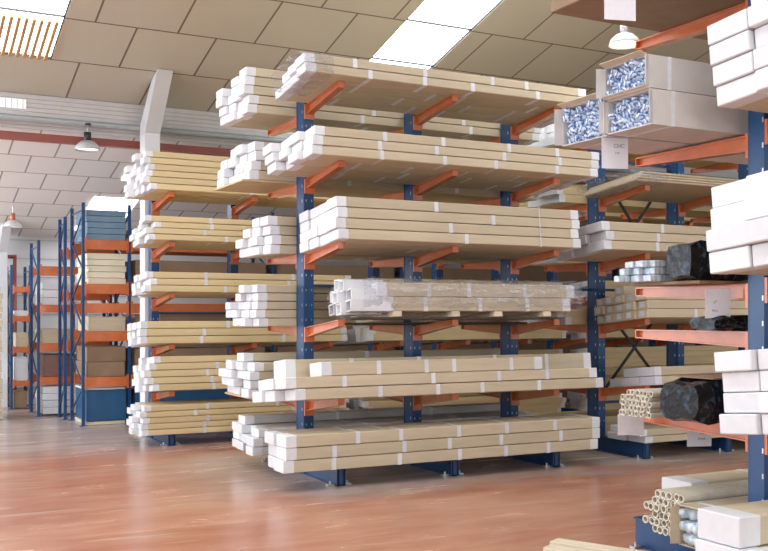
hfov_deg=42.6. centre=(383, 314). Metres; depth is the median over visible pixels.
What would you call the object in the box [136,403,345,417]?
carton
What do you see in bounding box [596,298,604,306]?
carton
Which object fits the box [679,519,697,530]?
tube
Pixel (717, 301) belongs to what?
paper note
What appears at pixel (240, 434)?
carton
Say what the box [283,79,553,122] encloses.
carton
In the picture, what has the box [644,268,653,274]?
rod
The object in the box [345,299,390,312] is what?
tube
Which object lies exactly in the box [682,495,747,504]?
cardboard tube
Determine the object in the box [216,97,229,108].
carton
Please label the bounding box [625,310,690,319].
carton
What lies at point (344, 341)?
carton
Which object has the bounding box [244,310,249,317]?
carton
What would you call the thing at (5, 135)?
steel beam
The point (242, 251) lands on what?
carton
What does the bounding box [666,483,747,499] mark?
cardboard tube
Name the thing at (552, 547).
carton
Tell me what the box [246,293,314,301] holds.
carton
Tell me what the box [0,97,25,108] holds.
window
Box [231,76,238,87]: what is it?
carton
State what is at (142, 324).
carton
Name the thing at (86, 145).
pendant lamp
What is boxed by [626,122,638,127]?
tube
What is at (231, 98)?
carton
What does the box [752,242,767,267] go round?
carton
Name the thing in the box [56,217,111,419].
rack
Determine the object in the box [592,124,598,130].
tube
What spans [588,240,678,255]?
carton
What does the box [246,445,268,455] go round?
carton
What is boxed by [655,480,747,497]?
cardboard tube
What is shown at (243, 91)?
carton
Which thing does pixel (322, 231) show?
carton
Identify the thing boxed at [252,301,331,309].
carton
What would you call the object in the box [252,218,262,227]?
carton
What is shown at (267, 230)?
carton
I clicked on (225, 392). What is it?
plywood sheet
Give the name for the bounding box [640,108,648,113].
tube
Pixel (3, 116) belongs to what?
beam
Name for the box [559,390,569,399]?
crate
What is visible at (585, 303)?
crate
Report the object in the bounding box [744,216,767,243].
carton
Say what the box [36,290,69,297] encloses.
board panel
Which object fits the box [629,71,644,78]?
tube
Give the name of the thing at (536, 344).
crate
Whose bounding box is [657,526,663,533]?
cardboard tube
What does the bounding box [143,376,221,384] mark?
carton
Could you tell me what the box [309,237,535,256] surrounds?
carton
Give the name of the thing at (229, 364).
carton
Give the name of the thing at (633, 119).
tube
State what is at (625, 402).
cardboard tube
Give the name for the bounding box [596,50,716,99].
carton
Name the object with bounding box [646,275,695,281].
rod
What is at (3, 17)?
louvres
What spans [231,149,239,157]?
carton
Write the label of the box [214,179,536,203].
plywood sheet
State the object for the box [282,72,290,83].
carton
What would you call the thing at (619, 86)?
tube
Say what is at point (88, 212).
board panel
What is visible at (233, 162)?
carton
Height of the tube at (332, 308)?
0.127 m
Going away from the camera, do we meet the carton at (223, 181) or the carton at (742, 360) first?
the carton at (742, 360)
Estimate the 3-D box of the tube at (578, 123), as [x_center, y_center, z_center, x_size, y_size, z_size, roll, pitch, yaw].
[2.278,-1.230,6.891,2.322,0.044,0.044,0,0,-27]
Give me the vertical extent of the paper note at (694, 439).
0.135 m
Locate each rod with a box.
[614,276,634,282]
[620,269,634,275]
[628,261,635,267]
[631,276,647,282]
[634,268,644,274]
[634,275,642,281]
[637,260,656,267]
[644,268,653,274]
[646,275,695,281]
[649,267,668,274]
[650,260,666,267]
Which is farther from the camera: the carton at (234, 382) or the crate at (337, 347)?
the crate at (337, 347)
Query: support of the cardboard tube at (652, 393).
on the cardboard tube at (647, 399)
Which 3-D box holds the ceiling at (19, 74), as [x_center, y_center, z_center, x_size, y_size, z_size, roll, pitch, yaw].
[-4.671,-3.001,12.147,0.955,0.302,0.965,0,0,-27]
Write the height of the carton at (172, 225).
0.086 m
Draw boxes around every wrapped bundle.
[660,377,736,424]
[666,240,747,280]
[689,315,747,330]
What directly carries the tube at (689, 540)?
in the carton at (676, 534)
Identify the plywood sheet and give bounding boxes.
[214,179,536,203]
[225,392,252,399]
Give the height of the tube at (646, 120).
0.037 m
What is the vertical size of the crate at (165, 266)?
0.364 m
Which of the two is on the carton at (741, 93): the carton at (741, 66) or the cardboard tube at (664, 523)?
the carton at (741, 66)
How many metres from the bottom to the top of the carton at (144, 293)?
0.094 m
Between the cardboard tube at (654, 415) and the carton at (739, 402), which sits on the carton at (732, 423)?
the carton at (739, 402)
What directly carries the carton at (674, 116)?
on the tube
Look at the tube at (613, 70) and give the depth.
5.99 m
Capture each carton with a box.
[13,311,27,315]
[13,332,27,346]
[13,356,27,380]
[13,389,26,407]
[35,328,77,342]
[40,353,76,376]
[76,360,124,376]
[77,345,125,361]
[78,317,124,330]
[129,416,139,422]
[129,428,138,434]
[130,422,139,428]
[131,399,252,410]
[132,153,142,162]
[132,322,137,330]
[136,166,143,174]
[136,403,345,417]
[137,173,141,181]
[137,321,345,328]
[137,327,346,336]
[137,334,346,344]
[138,224,150,230]
[138,419,238,429]
[139,231,145,237]
[139,273,145,280]
[139,425,232,435]
[140,157,220,168]
[140,176,216,186]
[140,408,348,423]
[141,186,324,203]
[141,215,251,225]
[141,285,247,293]
[141,369,218,377]
[141,399,348,411]
[142,150,230,161]
[142,170,217,180]
[142,227,242,236]
[142,385,207,391]
[143,271,350,281]
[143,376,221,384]
[144,163,220,174]
[144,238,235,246]
[144,293,234,294]
[144,341,345,344]
[145,234,242,243]
[146,362,225,370]
[147,183,330,201]
[147,278,333,285]
[149,382,227,391]
[150,355,236,363]
[151,222,252,230]
[216,88,230,99]
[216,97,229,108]
[217,178,228,187]
[218,168,233,179]
[219,106,228,117]
[219,368,225,376]
[220,115,295,132]
[221,159,233,169]
[222,377,226,384]
[225,302,237,309]
[225,369,236,377]
[226,310,231,317]
[226,360,235,369]
[227,378,243,386]
[228,94,238,104]
[228,111,280,126]
[228,386,232,392]
[229,102,238,113]
[229,157,238,168]
[229,176,235,183]
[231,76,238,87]
[231,85,237,94]
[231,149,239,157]
[231,310,240,317]
[232,421,238,429]
[232,438,238,447]
[233,318,239,325]
[233,386,242,394]
[233,430,238,438]
[234,92,241,101]
[235,144,248,155]
[235,294,279,301]
[235,411,499,433]
[236,163,243,174]
[236,173,241,180]
[236,239,247,248]
[236,361,273,370]
[237,85,277,97]
[237,110,531,145]
[237,348,499,361]
[237,370,247,378]
[237,440,246,450]
[238,76,283,88]
[239,67,285,79]
[239,154,247,163]
[239,285,321,293]
[239,318,252,325]
[239,402,499,424]
[239,433,251,440]
[240,248,467,263]
[240,302,244,309]
[241,103,539,143]
[241,388,259,397]
[242,94,540,133]
[242,170,533,197]
[242,434,251,443]
[243,229,251,238]
[243,371,273,379]
[243,380,259,388]
[244,160,267,171]
[244,302,284,309]
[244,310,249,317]
[246,247,478,262]
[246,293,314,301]
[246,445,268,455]
[247,141,280,152]
[247,362,273,371]
[247,436,267,446]
[248,151,264,160]
[249,236,264,246]
[250,310,349,317]
[251,285,333,293]
[251,410,527,432]
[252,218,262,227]
[252,227,264,236]
[252,246,490,261]
[252,293,329,301]
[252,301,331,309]
[252,389,559,402]
[252,412,533,437]
[253,318,526,325]
[258,380,272,390]
[260,216,295,226]
[263,143,280,156]
[263,225,295,235]
[263,245,499,260]
[263,379,554,390]
[264,235,295,245]
[265,152,285,165]
[265,388,580,401]
[265,413,581,444]
[267,161,551,193]
[268,444,276,456]
[268,455,276,467]
[274,353,590,378]
[274,438,597,473]
[275,86,552,127]
[275,368,596,389]
[276,415,599,447]
[277,428,599,460]
[279,147,291,160]
[281,138,291,149]
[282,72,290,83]
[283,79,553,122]
[285,378,603,400]
[286,161,571,189]
[288,63,296,76]
[288,150,580,185]
[289,131,304,145]
[291,73,562,113]
[292,141,303,152]
[295,52,585,96]
[297,62,579,108]
[299,210,310,223]
[299,240,523,259]
[300,220,310,232]
[300,231,308,242]
[303,135,598,168]
[303,145,597,180]
[305,125,598,160]
[308,226,320,239]
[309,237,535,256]
[309,357,542,376]
[310,206,319,219]
[311,216,318,228]
[318,223,328,235]
[319,202,327,214]
[319,212,327,224]
[320,233,567,253]
[326,217,578,238]
[327,196,577,219]
[328,207,579,228]
[329,228,580,250]
[350,316,512,316]
[371,282,573,298]
[381,297,570,313]
[402,313,559,315]
[543,544,595,550]
[550,538,641,550]
[551,0,744,39]
[554,93,747,164]
[557,250,666,261]
[575,245,666,259]
[578,226,591,236]
[578,235,590,246]
[585,176,726,193]
[586,221,711,235]
[587,173,733,191]
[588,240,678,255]
[589,171,738,189]
[590,231,705,243]
[594,306,607,315]
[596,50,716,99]
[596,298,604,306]
[597,315,688,323]
[599,84,747,144]
[605,296,615,305]
[605,314,688,322]
[606,305,615,313]
[608,431,627,440]
[610,378,653,386]
[610,422,657,431]
[614,294,625,303]
[615,286,665,294]
[615,303,626,312]
[615,312,689,321]
[622,377,650,386]
[623,368,671,377]
[624,301,637,310]
[625,293,635,302]
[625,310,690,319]
[628,433,719,442]
[631,425,686,436]
[635,296,744,300]
[637,309,747,318]
[638,300,747,309]
[638,365,745,376]
[639,376,680,385]
[662,469,747,488]
[670,497,747,548]
[695,538,767,550]
[698,500,767,548]
[706,223,754,251]
[707,9,754,45]
[709,30,755,65]
[709,245,767,274]
[710,201,745,228]
[711,179,747,208]
[712,51,756,86]
[714,350,758,371]
[716,73,767,112]
[719,413,766,434]
[722,371,760,391]
[723,391,767,412]
[744,193,767,220]
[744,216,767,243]
[746,170,767,197]
[747,0,767,28]
[747,547,767,550]
[751,0,762,5]
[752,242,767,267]
[753,44,767,69]
[755,24,767,48]
[755,66,767,92]
[757,392,767,412]
[758,349,767,369]
[760,370,767,390]
[762,413,767,434]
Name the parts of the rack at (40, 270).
board panel, board panel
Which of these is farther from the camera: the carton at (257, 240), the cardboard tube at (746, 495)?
the carton at (257, 240)
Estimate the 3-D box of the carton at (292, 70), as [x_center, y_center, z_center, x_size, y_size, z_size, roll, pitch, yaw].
[0.568,-2.302,9.950,3.214,0.105,0.224,0,0,-27]
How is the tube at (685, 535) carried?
in the carton at (676, 534)
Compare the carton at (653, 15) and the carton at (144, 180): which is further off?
the carton at (144, 180)
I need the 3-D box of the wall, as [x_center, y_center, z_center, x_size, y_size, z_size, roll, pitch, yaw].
[-2.985,-1.988,16.598,34.000,1.187,5.140,0,0,-27]
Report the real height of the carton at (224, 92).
0.088 m
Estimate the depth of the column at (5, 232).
17.10 m
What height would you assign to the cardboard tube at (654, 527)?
0.050 m
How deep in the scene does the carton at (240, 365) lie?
10.11 m
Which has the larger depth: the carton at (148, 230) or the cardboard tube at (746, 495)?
the carton at (148, 230)
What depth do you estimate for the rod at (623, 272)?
6.42 m
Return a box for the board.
[583,178,719,205]
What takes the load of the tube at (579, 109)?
in the carton at (635, 145)
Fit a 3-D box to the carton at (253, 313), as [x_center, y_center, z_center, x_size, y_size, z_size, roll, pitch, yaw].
[0.139,-0.011,10.737,3.304,0.081,0.162,0,0,-27]
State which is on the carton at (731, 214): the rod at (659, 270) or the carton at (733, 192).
the carton at (733, 192)
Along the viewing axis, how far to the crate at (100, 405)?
14.38 m
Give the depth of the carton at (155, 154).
12.14 m
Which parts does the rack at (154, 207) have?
bracket plate, bracket plate, bracket plate, bracket plate, arm, arm, arm, arm, arm, cross rail, bracket plate, bracket plate, bracket plate, arm, arm, arm, arm, arm, bracket plate, arm, arm, arm, arm, arm, arm, arm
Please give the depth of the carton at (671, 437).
11.02 m
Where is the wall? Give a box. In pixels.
[0,127,618,237]
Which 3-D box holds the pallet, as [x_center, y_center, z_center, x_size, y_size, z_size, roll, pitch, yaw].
[-4.246,1.573,14.736,0.570,0.049,0.830,0,0,-27]
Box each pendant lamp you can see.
[3,206,21,227]
[74,123,100,151]
[608,25,638,49]
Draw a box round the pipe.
[8,255,16,389]
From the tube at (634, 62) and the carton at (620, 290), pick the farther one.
the carton at (620, 290)
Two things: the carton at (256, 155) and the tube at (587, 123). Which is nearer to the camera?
the tube at (587, 123)
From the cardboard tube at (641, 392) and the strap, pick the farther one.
the strap
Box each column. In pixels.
[0,222,10,406]
[138,133,159,436]
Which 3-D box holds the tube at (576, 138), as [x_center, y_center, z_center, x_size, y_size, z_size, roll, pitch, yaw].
[2.259,-1.135,6.881,2.322,0.046,0.046,0,0,-27]
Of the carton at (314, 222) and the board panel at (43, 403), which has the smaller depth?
the carton at (314, 222)
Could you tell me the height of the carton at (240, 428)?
0.087 m
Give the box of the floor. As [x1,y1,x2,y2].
[0,400,747,550]
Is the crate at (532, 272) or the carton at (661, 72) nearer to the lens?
the carton at (661, 72)
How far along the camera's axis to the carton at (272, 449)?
9.14 m
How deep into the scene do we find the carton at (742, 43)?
5.34 m
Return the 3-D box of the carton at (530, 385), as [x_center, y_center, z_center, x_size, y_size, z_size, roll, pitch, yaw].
[0.710,0.730,9.782,3.534,0.129,0.261,0,0,-27]
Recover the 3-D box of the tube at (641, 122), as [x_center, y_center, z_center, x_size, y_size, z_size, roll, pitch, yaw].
[2.549,-1.131,6.348,2.340,0.036,0.036,0,0,-27]
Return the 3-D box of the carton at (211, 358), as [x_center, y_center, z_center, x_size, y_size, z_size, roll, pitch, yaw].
[-1.618,0.550,12.660,2.734,0.096,0.174,0,0,-28]
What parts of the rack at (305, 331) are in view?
arm, arm, arm, arm, arm, bracket plate, bracket plate, bracket plate, bracket plate, bracket plate, cross rail, arm, arm, arm, arm, arm, arm, arm, arm, arm, arm, bracket plate, bracket plate, bracket plate, bracket plate, bracket plate, arm, arm, arm, arm, arm, arm, arm, arm, arm, arm, bracket plate, bracket plate, bracket plate, bracket plate, bracket plate, arm, arm, arm, arm, arm, arm, arm, arm, arm, cross rail, bracket plate, bracket plate, bracket plate, bracket plate, cross rail, arm, arm, arm, arm, arm, arm, cross rail, bracket plate, arm, arm, arm, arm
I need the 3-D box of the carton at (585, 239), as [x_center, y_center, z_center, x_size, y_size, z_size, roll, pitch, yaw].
[3.647,-0.811,11.644,3.404,0.126,0.280,0,0,-27]
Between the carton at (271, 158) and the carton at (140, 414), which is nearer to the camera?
the carton at (271, 158)
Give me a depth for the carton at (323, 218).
9.37 m
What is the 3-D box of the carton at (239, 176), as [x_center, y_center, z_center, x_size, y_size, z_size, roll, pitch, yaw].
[0.055,-1.407,10.970,3.494,0.094,0.212,0,0,-27]
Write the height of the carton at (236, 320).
0.081 m
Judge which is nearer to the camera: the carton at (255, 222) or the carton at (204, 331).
the carton at (255, 222)
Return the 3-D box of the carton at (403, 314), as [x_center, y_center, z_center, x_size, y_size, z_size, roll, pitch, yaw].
[0.801,-0.069,10.131,2.324,0.160,0.260,0,0,-27]
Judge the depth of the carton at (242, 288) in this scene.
10.06 m
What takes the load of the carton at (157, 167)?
on the carton at (152, 173)
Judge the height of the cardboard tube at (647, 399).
0.037 m
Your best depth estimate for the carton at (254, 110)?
10.57 m
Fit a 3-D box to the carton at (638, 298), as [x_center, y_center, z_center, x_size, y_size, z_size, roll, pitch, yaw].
[4.059,-0.211,11.493,2.802,0.115,0.175,0,0,-27]
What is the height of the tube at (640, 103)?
0.036 m
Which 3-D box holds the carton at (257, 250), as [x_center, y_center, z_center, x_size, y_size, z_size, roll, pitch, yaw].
[0.122,-0.667,11.004,3.294,0.093,0.212,0,0,-27]
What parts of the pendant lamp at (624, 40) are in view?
bulb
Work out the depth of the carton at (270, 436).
9.70 m
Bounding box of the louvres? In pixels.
[0,13,58,60]
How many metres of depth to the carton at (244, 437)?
10.21 m
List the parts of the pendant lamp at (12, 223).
lamp shade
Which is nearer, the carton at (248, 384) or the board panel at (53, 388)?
the carton at (248, 384)
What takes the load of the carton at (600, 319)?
on the rack at (305, 331)
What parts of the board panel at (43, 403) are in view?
board panel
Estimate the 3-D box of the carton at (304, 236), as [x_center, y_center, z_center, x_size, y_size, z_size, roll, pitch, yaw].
[0.453,-0.772,10.397,2.804,0.118,0.226,0,0,-27]
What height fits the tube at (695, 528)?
0.055 m
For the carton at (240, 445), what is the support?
on the rack at (305, 331)
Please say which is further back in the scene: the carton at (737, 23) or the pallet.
the pallet
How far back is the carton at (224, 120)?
10.59 m
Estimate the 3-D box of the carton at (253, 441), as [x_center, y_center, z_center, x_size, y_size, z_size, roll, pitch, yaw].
[0.147,1.284,10.764,3.394,0.087,0.202,0,0,-27]
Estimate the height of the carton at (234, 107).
0.088 m
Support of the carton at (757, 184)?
on the carton at (755, 207)
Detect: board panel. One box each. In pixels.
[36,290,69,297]
[36,398,75,406]
[40,384,75,392]
[76,209,125,219]
[76,216,124,225]
[76,234,124,242]
[77,222,125,231]
[77,228,125,236]
[77,253,124,261]
[77,259,124,267]
[77,272,124,278]
[78,266,125,272]
[79,278,125,284]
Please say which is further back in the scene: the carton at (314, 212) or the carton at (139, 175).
the carton at (139, 175)
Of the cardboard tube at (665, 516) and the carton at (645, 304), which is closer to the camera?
the cardboard tube at (665, 516)
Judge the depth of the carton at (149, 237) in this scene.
12.16 m
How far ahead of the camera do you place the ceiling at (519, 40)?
13.15 m
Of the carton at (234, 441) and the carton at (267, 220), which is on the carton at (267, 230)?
the carton at (267, 220)
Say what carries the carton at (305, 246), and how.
on the rack at (305, 331)
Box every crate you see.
[76,387,125,420]
[123,386,241,417]
[124,260,265,283]
[124,314,226,329]
[124,346,264,374]
[260,344,393,351]
[266,264,393,279]
[394,267,490,280]
[394,342,490,349]
[518,265,611,284]
[518,336,612,352]
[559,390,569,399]
[571,302,586,305]
[612,268,620,280]
[613,339,694,346]
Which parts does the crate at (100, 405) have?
board panel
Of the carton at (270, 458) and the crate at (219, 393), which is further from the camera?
the crate at (219, 393)
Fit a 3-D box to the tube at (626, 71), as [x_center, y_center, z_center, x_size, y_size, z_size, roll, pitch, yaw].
[2.444,-1.446,6.373,2.277,0.034,0.034,0,0,-27]
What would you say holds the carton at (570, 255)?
on the rack at (305, 331)
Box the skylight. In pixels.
[369,0,502,68]
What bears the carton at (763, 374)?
on the carton at (762, 396)
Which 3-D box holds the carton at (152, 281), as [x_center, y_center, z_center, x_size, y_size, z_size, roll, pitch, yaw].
[-1.649,-0.398,12.618,2.744,0.094,0.173,0,0,-27]
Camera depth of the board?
11.35 m
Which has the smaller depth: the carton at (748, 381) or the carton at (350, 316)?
the carton at (748, 381)
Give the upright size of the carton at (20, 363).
0.394 m
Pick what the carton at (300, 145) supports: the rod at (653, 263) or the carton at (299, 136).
the carton at (299, 136)
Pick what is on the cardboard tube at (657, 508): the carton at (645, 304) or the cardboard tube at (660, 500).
the cardboard tube at (660, 500)
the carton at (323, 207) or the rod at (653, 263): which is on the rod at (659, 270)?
the rod at (653, 263)
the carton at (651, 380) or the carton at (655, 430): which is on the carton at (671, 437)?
the carton at (655, 430)
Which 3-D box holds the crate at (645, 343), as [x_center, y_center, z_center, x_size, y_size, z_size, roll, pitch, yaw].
[5.323,0.651,19.677,2.200,0.494,0.780,0,0,-27]
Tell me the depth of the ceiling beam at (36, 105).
13.29 m
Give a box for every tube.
[329,304,335,315]
[332,291,345,303]
[334,279,358,290]
[336,303,380,315]
[338,279,382,291]
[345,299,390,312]
[346,288,381,300]
[562,115,579,122]
[563,108,581,115]
[566,130,581,137]
[568,123,576,129]
[570,128,584,135]
[573,135,583,141]
[574,113,586,120]
[575,106,587,113]
[575,121,585,127]
[578,125,594,132]
[585,118,595,125]
[587,100,598,108]
[587,130,600,137]
[588,115,598,122]
[591,108,598,115]
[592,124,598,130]
[607,80,621,85]
[608,74,621,80]
[608,113,630,119]
[610,68,621,73]
[611,120,625,126]
[611,126,622,131]
[614,108,624,113]
[615,71,628,77]
[615,101,622,107]
[617,83,626,88]
[617,118,636,123]
[619,105,628,111]
[622,99,632,105]
[622,112,631,117]
[622,399,628,404]
[622,410,628,414]
[623,62,634,68]
[623,80,639,86]
[624,68,634,73]
[625,75,640,81]
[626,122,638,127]
[627,109,643,115]
[627,388,659,394]
[628,102,641,109]
[629,59,642,65]
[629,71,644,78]
[630,388,661,395]
[631,97,643,102]
[631,116,639,122]
[634,66,641,71]
[636,113,648,119]
[636,389,661,395]
[637,79,644,84]
[638,100,647,106]
[638,120,644,125]
[639,62,644,68]
[639,390,654,395]
[640,94,648,100]
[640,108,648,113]
[640,407,645,412]
[642,104,648,110]
[642,514,652,522]
[643,117,651,123]
[643,390,660,396]
[643,500,651,508]
[645,396,659,401]
[646,407,661,412]
[647,402,659,407]
[647,412,664,418]
[648,502,653,510]
[649,391,660,396]
[649,516,654,524]
[652,496,658,503]
[652,511,658,517]
[652,524,657,531]
[653,504,661,511]
[654,518,661,525]
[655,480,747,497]
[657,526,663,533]
[658,497,663,504]
[660,482,747,498]
[661,505,666,512]
[661,519,668,527]
[662,527,669,535]
[663,499,670,506]
[663,513,668,520]
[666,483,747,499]
[674,485,747,500]
[678,487,747,502]
[678,508,693,517]
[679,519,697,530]
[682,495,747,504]
[682,533,693,542]
[684,522,697,532]
[686,535,697,545]
[687,510,697,519]
[692,525,697,534]
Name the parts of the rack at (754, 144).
arm, arm, arm, arm, arm, bracket plate, bracket plate, bracket plate, bracket plate, bracket plate, bracket plate, bracket plate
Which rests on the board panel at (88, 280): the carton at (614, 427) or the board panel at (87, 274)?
the board panel at (87, 274)
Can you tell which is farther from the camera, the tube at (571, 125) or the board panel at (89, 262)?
the board panel at (89, 262)
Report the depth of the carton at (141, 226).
12.07 m
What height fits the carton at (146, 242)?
0.086 m
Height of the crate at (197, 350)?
0.394 m
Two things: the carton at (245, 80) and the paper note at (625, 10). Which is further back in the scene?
the carton at (245, 80)
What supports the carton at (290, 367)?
on the carton at (260, 383)
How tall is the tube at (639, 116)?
0.036 m
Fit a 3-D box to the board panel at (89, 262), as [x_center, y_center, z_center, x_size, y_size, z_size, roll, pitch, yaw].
[-4.238,-0.764,14.741,0.540,0.084,0.830,0,0,-27]
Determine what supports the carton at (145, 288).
on the rack at (154, 207)
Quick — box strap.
[491,206,541,259]
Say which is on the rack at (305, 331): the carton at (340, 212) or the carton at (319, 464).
the carton at (319, 464)
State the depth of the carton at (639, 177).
11.01 m
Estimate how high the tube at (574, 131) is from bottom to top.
0.044 m
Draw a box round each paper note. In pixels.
[602,138,627,168]
[604,0,635,20]
[618,414,643,434]
[687,430,710,446]
[705,289,730,317]
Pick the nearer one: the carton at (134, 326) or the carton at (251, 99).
the carton at (251, 99)
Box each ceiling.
[0,53,51,94]
[40,0,423,112]
[432,0,709,124]
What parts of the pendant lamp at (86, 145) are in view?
lamp shade, bulb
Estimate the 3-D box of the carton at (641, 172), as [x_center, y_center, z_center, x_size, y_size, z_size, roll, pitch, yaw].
[4.004,-1.513,11.861,3.160,0.112,0.897,0,0,-27]
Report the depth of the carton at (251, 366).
9.96 m
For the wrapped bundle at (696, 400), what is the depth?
5.93 m
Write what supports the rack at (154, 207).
on the floor
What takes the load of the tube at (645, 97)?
in the carton at (674, 116)
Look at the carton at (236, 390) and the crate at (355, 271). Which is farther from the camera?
the crate at (355, 271)
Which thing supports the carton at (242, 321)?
on the rack at (305, 331)
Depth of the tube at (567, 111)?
6.42 m
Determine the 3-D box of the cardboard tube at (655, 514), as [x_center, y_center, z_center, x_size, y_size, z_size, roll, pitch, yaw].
[2.318,1.280,6.633,1.300,0.050,0.052,0,0,-27]
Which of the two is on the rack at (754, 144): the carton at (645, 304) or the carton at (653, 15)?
the carton at (653, 15)
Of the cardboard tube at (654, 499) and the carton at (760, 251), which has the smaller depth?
the carton at (760, 251)
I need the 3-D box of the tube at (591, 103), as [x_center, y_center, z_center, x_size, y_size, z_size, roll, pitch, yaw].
[2.317,-1.326,6.718,2.322,0.044,0.044,0,0,-27]
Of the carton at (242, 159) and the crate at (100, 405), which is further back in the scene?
the crate at (100, 405)
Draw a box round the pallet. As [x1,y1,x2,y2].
[75,417,124,425]
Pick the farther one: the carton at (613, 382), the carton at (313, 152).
the carton at (613, 382)
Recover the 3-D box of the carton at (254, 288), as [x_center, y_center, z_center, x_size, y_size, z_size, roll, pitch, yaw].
[0.144,-0.266,10.740,3.294,0.081,0.162,0,0,-27]
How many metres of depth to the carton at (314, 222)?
9.56 m
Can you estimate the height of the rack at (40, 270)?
2.780 m
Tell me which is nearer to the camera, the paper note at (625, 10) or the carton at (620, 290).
the paper note at (625, 10)
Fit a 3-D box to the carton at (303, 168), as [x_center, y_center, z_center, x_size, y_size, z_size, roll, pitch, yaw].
[0.560,-1.449,10.189,3.294,0.108,0.225,0,0,-27]
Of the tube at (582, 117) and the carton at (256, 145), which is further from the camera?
the carton at (256, 145)
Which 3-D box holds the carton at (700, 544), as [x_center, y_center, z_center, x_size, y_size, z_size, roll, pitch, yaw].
[2.627,1.315,5.742,1.904,0.164,0.302,0,0,-27]
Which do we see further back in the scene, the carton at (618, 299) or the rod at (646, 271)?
the carton at (618, 299)
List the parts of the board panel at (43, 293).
board panel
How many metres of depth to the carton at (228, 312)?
10.55 m
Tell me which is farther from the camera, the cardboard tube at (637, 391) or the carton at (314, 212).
the carton at (314, 212)
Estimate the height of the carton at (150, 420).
0.069 m
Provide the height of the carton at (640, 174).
0.112 m
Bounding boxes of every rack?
[8,236,571,404]
[8,265,33,409]
[28,240,80,416]
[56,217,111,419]
[68,202,619,426]
[147,192,710,445]
[262,81,747,485]
[630,0,767,550]
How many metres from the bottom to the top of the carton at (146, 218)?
0.086 m
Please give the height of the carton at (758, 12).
0.136 m
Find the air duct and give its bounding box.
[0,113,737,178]
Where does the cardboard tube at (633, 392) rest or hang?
on the cardboard tube
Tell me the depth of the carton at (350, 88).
9.78 m
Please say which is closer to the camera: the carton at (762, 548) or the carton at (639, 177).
the carton at (762, 548)
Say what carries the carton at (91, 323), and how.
on the rack at (87, 245)
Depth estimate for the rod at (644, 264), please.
6.27 m
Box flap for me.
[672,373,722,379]
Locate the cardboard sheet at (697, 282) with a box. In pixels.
[632,280,747,286]
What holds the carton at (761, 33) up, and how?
on the carton at (760, 55)
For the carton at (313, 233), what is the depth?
9.53 m
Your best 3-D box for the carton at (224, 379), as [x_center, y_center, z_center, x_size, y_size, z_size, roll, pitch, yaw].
[-0.197,0.703,11.315,3.394,0.085,0.207,0,0,-27]
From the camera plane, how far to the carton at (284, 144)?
9.41 m
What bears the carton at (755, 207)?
on the carton at (756, 230)
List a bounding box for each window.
[0,0,70,58]
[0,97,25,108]
[75,197,137,229]
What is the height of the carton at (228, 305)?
0.081 m
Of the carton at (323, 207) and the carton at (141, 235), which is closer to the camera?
the carton at (323, 207)
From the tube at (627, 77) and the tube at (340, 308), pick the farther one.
the tube at (340, 308)
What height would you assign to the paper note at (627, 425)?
0.145 m
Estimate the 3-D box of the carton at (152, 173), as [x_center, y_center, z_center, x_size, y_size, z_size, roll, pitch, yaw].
[-1.697,-1.710,12.600,2.744,0.090,0.173,0,0,-27]
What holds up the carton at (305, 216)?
on the carton at (305, 226)
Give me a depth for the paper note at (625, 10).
5.58 m
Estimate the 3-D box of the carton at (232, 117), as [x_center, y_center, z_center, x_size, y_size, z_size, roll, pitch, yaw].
[-0.013,-2.075,11.154,3.594,0.088,0.202,0,0,-27]
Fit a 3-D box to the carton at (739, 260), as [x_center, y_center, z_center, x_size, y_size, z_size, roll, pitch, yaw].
[2.709,-0.298,5.777,1.904,0.144,0.292,0,0,-27]
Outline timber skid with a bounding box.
[345,311,557,324]
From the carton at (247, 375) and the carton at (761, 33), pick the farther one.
the carton at (247, 375)
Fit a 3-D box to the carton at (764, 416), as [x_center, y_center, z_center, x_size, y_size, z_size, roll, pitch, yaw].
[2.923,0.573,5.596,1.904,0.134,0.271,0,0,-27]
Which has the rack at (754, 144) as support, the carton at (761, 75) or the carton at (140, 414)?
the carton at (761, 75)
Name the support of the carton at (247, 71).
on the carton at (245, 80)
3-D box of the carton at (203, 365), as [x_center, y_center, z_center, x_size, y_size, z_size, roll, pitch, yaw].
[-1.662,0.635,12.629,2.744,0.096,0.174,0,0,-27]
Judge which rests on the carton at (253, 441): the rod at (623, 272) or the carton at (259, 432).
the carton at (259, 432)
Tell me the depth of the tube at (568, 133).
6.43 m
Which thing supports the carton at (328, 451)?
on the carton at (319, 464)
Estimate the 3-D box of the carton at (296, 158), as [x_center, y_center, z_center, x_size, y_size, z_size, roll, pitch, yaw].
[0.611,-1.471,9.963,3.304,0.108,0.225,0,0,-27]
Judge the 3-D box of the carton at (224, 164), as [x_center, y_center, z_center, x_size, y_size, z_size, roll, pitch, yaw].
[-0.164,-1.603,11.351,3.494,0.094,0.212,0,0,-27]
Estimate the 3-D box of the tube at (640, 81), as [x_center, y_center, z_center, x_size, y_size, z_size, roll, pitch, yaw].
[2.510,-1.374,6.325,2.277,0.033,0.033,0,0,-27]
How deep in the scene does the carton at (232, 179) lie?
10.35 m
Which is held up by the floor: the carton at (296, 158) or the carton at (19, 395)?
the carton at (19, 395)
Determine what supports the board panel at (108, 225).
on the board panel at (107, 231)
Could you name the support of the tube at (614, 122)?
in the carton at (674, 116)
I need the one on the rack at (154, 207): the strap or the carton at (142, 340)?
the carton at (142, 340)
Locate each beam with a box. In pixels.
[0,91,737,177]
[0,130,612,183]
[140,69,172,135]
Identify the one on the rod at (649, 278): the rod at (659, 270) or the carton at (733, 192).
the rod at (659, 270)
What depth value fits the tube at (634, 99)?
5.88 m
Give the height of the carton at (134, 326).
0.104 m
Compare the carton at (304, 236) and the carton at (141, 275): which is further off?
the carton at (141, 275)

